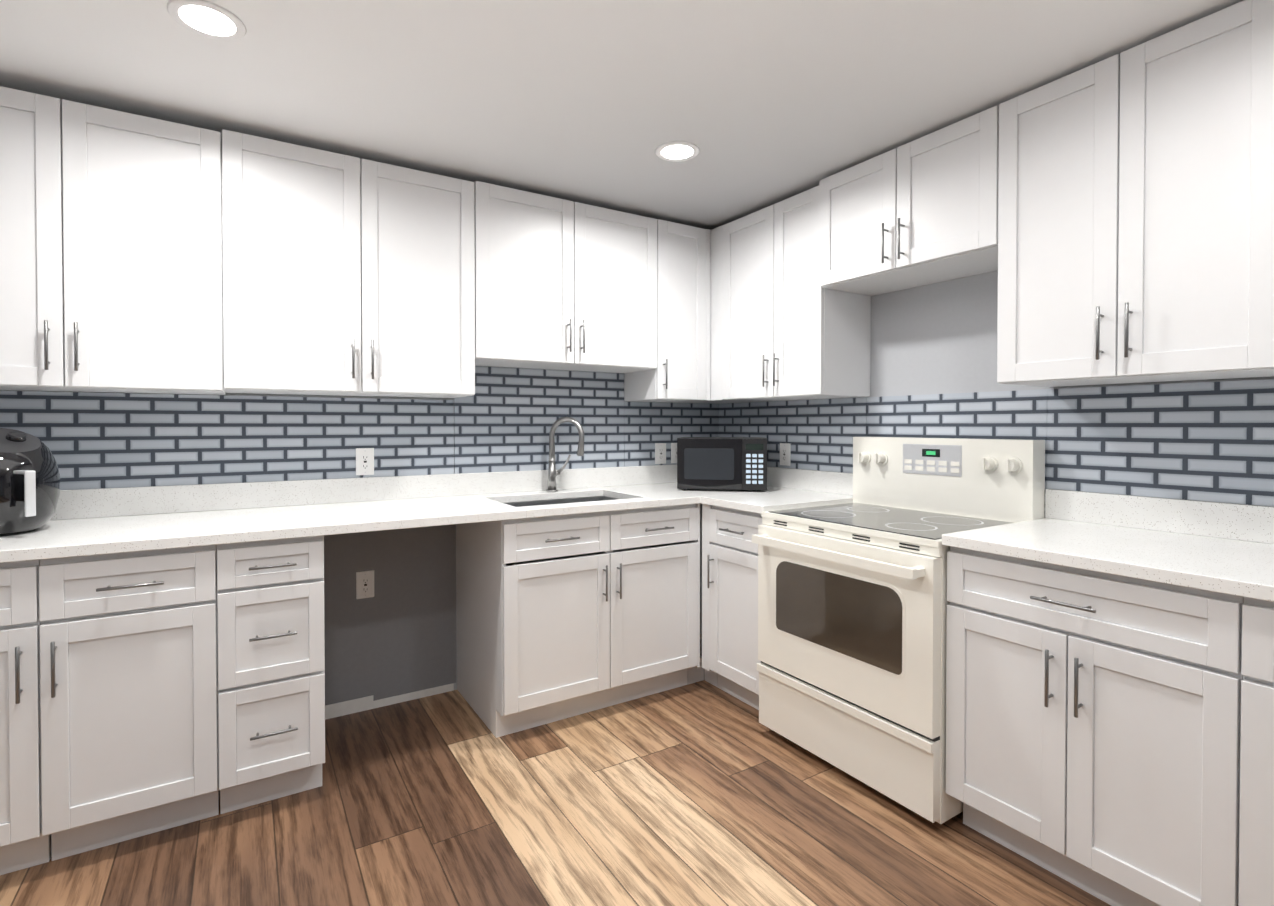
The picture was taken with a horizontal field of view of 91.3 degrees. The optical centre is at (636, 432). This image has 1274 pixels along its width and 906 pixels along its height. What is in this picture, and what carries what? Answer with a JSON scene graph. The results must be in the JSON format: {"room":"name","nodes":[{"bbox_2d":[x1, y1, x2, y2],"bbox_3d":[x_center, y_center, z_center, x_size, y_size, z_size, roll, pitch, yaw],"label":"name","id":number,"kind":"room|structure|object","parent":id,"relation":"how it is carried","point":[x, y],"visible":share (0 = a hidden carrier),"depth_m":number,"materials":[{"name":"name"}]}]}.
{"room":"kitchen","nodes":[
{"label":"kitchen","id":0,"kind":"room"},
{"bbox_2d":[0,366,717,705],"bbox_3d":[-1.145,0.059,2.793,4.040,2.300,0.120,0,1,-32],"label":"wall","id":1,"kind":"structure","parent":0,"point":[326,396],"depth_m":2.78,"materials":[{"name":"paint"}]},
{"bbox_2d":[0,86,225,394],"bbox_3d":[-1.854,-0.588,2.049,0.822,0.892,0.362,0,1,-32],"label":"upper cabinet","id":2,"kind":"object","parent":1,"relation":"attached to","point":[111,263],"visible":0.96,"depth_m":1.99,"materials":[{"name":"paint"}]},
{"bbox_2d":[222,129,474,397],"bbox_3d":[-1.132,-0.604,2.505,0.885,0.896,0.362,0,1,-32],"label":"upper cabinet","id":3,"kind":"object","parent":1,"relation":"attached to","point":[345,275],"visible":1,"depth_m":2.35,"materials":[{"name":"paint"}]},
{"bbox_2d":[0,366,718,489],"bbox_3d":[-1.093,-0.060,2.746,3.758,0.506,0.008,0,1,-32],"label":"backsplash","id":4,"kind":"structure","parent":1,"relation":"attached to","point":[503,419],"depth_m":2.65,"materials":[{"name":"tile"}]},
{"bbox_2d":[356,448,373,474],"bbox_3d":[-1.173,0.125,2.687,0.072,0.116,0.010,0,1,-32],"label":"electrical outlet","id":5,"kind":"object","parent":4,"relation":"attached to","point":[364,461],"visible":1,"depth_m":2.68,"materials":[{"name":"plastic"}]},
{"bbox_2d":[655,443,665,463],"bbox_3d":[0.134,0.117,3.513,0.072,0.116,0.010,0,1,-32],"label":"electrical outlet","id":6,"kind":"object","parent":4,"relation":"attached to","point":[660,453],"visible":1,"depth_m":3.51,"materials":[{"name":"plastic"}]},
{"bbox_2d":[671,443,676,462],"bbox_3d":[0.227,0.117,3.571,0.072,0.116,0.010,0,1,-32],"label":"electrical outlet","id":7,"kind":"object","parent":4,"relation":"attached to","point":[673,452],"visible":0.58,"depth_m":3.56,"materials":[{"name":"plastic"}]},
{"bbox_2d":[356,570,373,598],"bbox_3d":[-1.178,0.660,2.702,0.072,0.116,0.010,0,1,-32],"label":"electrical outlet","id":8,"kind":"object","parent":1,"relation":"attached to","point":[364,584],"visible":1,"depth_m":2.70,"materials":[{"name":"plastic"}]},
{"bbox_2d":[325,683,453,719],"bbox_3d":[-1.108,1.179,2.758,0.590,0.059,0.001,0,1,-32],"label":"trim","id":9,"kind":"structure","parent":1,"relation":"attached to","point":[349,707],"depth_m":2.72,"materials":[{"name":"white wood"}]},
{"bbox_2d":[324,524,455,704],"bbox_3d":[-1.106,0.751,2.754,0.610,0.845,0.001,0,1,-32],"label":"wall panel","id":10,"kind":"object","parent":1,"relation":"attached to","point":[395,635],"visible":0.71,"depth_m":2.76,"materials":[{"name":"paint"}]},
{"bbox_2d":[474,181,656,372],"bbox_3d":[-0.366,-0.692,2.988,0.924,0.748,0.362,0,1,-32],"label":"upper cabinet","id":11,"kind":"object","parent":1,"relation":"attached to","point":[562,284],"visible":1,"depth_m":2.84,"materials":[{"name":"paint"}]},
{"bbox_2d":[624,219,709,401],"bbox_3d":[0.168,-0.621,3.326,0.338,0.902,0.362,0,1,-32],"label":"upper cabinet","id":12,"kind":"object","parent":1,"relation":"attached to","point":[680,372],"visible":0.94,"depth_m":3.21,"materials":[{"name":"paint"}]},
{"bbox_2d":[0,634,1110,905],"bbox_3d":[0.115,1.283,0.813,4.040,0.100,4.840,0,1,-32],"label":"floor","id":13,"kind":"structure","parent":0,"point":[704,792],"depth_m":1.89,"materials":[{"name":"brown wood"}]},
{"bbox_2d":[0,560,51,874],"bbox_3d":[-1.972,0.780,1.815,0.459,0.881,0.662,0,1,-32],"label":"base cabinet","id":14,"kind":"object","parent":13,"relation":"on","point":[24,843],"visible":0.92,"depth_m":1.67,"materials":[{"name":"paint"}]},
{"bbox_2d":[39,545,219,860],"bbox_3d":[-1.608,0.777,2.044,0.399,0.881,0.662,0,1,-32],"label":"base cabinet","id":15,"kind":"object","parent":13,"relation":"on","point":[129,692],"visible":0.98,"depth_m":1.80,"materials":[{"name":"paint"}]},
{"bbox_2d":[217,535,324,813],"bbox_3d":[-1.313,0.775,2.230,0.296,0.881,0.662,0,1,-32],"label":"base cabinet","id":16,"kind":"object","parent":13,"relation":"on","point":[271,667],"visible":0.96,"depth_m":1.98,"materials":[{"name":"paint"}]},
{"bbox_2d":[456,503,699,737],"bbox_3d":[-0.266,0.767,2.892,0.953,0.881,0.662,0,1,-32],"label":"base cabinet","id":17,"kind":"object","parent":13,"relation":"on","point":[540,643],"visible":0.98,"depth_m":2.61,"materials":[{"name":"paint"}]},
{"bbox_2d":[0,465,779,562],"bbox_3d":[-0.920,0.263,2.475,3.758,0.134,0.658,0,1,-32],"label":"countertop","id":18,"kind":"structure","parent":17,"relation":"on","point":[85,522],"depth_m":2.37,"materials":[{"name":"stone"}]},
{"bbox_2d":[0,428,59,535],"bbox_3d":[-1.956,0.144,1.878,0.316,0.322,0.334,0,1,-32],"label":"air fryer","id":19,"kind":"object","parent":18,"relation":"on","point":[29,484],"visible":1,"depth_m":1.86,"materials":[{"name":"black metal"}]},
{"bbox_2d":[546,417,583,491],"bbox_3d":[-0.356,0.106,3.050,0.138,0.368,0.179,0,1,-32],"label":"faucet","id":20,"kind":"object","parent":18,"relation":"on","point":[553,473],"visible":1,"depth_m":3.06,"materials":[{"name":"silver metal"}]},
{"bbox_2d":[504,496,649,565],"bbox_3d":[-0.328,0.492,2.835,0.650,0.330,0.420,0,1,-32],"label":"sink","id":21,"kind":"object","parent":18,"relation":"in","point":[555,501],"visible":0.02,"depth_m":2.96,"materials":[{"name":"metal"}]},
{"bbox_2d":[677,437,766,490],"bbox_3d":[0.445,0.157,3.233,0.440,0.262,0.331,0,1,10],"label":"microwave","id":22,"kind":"object","parent":18,"relation":"on","point":[731,463],"visible":1,"depth_m":3.07,"materials":[{"name":"black plastic"}]},
{"bbox_2d":[652,464,676,467],"bbox_3d":[0.394,0.253,3.288,0.668,0.134,0.330,0,1,-32],"label":"countertop","id":23,"kind":"structure","parent":17,"relation":"on","point":[653,466],"depth_m":3.52,"materials":[{"name":"stone"}]},
{"bbox_2d":[688,655,717,686],"bbox_3d":[0.348,1.147,3.126,0.334,0.114,0.334,0,1,-32],"label":"toe kick","id":24,"kind":"object","parent":13,"relation":"on","point":[697,674],"visible":0.19,"depth_m":3.00,"materials":[{"name":"paint"}]},
{"bbox_2d":[702,504,762,709],"bbox_3d":[0.663,0.767,2.873,0.662,0.881,0.425,0,1,-32],"label":"base cabinet","id":25,"kind":"object","parent":13,"relation":"on","point":[729,602],"visible":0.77,"depth_m":2.73,"materials":[{"name":"paint"}]},
{"bbox_2d":[696,468,852,513],"bbox_3d":[0.669,0.259,2.853,0.668,0.134,0.400,0,1,-32],"label":"countertop","id":26,"kind":"structure","parent":25,"relation":"on","point":[787,488],"depth_m":2.95,"materials":[{"name":"stone"}]},
{"bbox_2d":[752,437,1044,823],"bbox_3d":[0.941,0.619,2.343,0.722,1.190,0.756,0,1,-32],"label":"range","id":27,"kind":"object","parent":13,"relation":"on","point":[853,602],"visible":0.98,"depth_m":2.19,"materials":[{"name":"white metal"}]},
{"bbox_2d":[946,546,1243,905],"bbox_3d":[1.361,0.781,1.769,0.662,0.881,0.657,0,1,-32],"label":"base cabinet","id":28,"kind":"object","parent":13,"relation":"on","point":[1093,733],"visible":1,"depth_m":1.56,"materials":[{"name":"paint"}]},
{"bbox_2d":[942,489,1273,601],"bbox_3d":[1.665,0.278,1.294,0.648,0.134,1.780,0,1,-32],"label":"countertop","id":29,"kind":"structure","parent":28,"relation":"on","point":[1225,548],"depth_m":1.76,"materials":[{"name":"stone"}]},
{"bbox_2d":[1239,597,1273,905],"bbox_3d":[1.713,0.788,1.212,0.662,0.881,0.659,0,1,-32],"label":"base cabinet","id":30,"kind":"object","parent":13,"relation":"on","point":[1256,860],"visible":0.9,"depth_m":1.31,"materials":[{"name":"paint"}]},
{"bbox_2d":[0,0,1243,229],"bbox_3d":[0.115,-1.117,0.783,4.040,0.100,4.840,0,1,-32],"label":"ceiling","id":31,"kind":"structure","parent":0,"point":[760,104],"depth_m":1.88,"materials":[{"name":"paint"}]},
{"bbox_2d":[167,0,246,40],"bbox_3d":[-1.119,-1.074,1.624,0.172,0.004,0.172,0,1,-32],"label":"recessed light","id":32,"kind":"object","parent":31,"relation":"in","point":[204,18],"visible":1,"depth_m":1.62,"materials":[{"name":"white plastic"}]},
{"bbox_2d":[655,141,699,161],"bbox_3d":[0.155,-1.084,2.405,0.172,0.004,0.172,0,1,-32],"label":"recessed light","id":33,"kind":"object","parent":31,"relation":"in","point":[675,151],"visible":1,"depth_m":2.40,"materials":[{"name":"white plastic"}]},
{"bbox_2d":[719,270,1273,506],"bbox_3d":[1.805,0.071,1.794,0.120,2.300,4.720,0,1,-32],"label":"wall","id":34,"kind":"structure","parent":0,"point":[938,338],"depth_m":2.56,"materials":[{"name":"paint"}]},
{"bbox_2d":[676,186,870,403],"bbox_3d":[0.626,-0.620,3.195,0.362,0.902,1.073,0,1,-32],"label":"upper cabinet","id":35,"kind":"object","parent":34,"relation":"attached to","point":[784,326],"visible":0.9,"depth_m":2.87,"materials":[{"name":"paint"}]},
{"bbox_2d":[819,105,998,295],"bbox_3d":[1.103,-0.843,2.419,0.382,0.455,0.743,0,1,-32],"label":"upper cabinet","id":36,"kind":"object","parent":34,"relation":"attached to","point":[921,211],"visible":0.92,"depth_m":2.29,"materials":[{"name":"paint"}]},
{"bbox_2d":[719,379,1273,506],"bbox_3d":[1.453,0.066,2.227,0.008,0.440,3.589,0,1,-32],"label":"backsplash","id":37,"kind":"structure","parent":34,"relation":"attached to","point":[1207,441],"depth_m":2.09,"materials":[{"name":"tile"}]},
{"bbox_2d":[780,443,790,465],"bbox_3d":[0.778,0.114,3.279,0.010,0.116,0.072,0,1,-32],"label":"electrical outlet","id":38,"kind":"object","parent":37,"relation":"attached to","point":[785,453],"visible":1,"depth_m":3.27,"materials":[{"name":"plastic"}]},
{"bbox_2d":[997,0,1273,386],"bbox_3d":[1.478,-0.611,1.827,0.382,0.906,0.660,0,1,-32],"label":"upper cabinet","id":39,"kind":"object","parent":34,"relation":"attached to","point":[1135,214],"visible":0.98,"depth_m":1.69,"materials":[{"name":"paint"}]}
]}

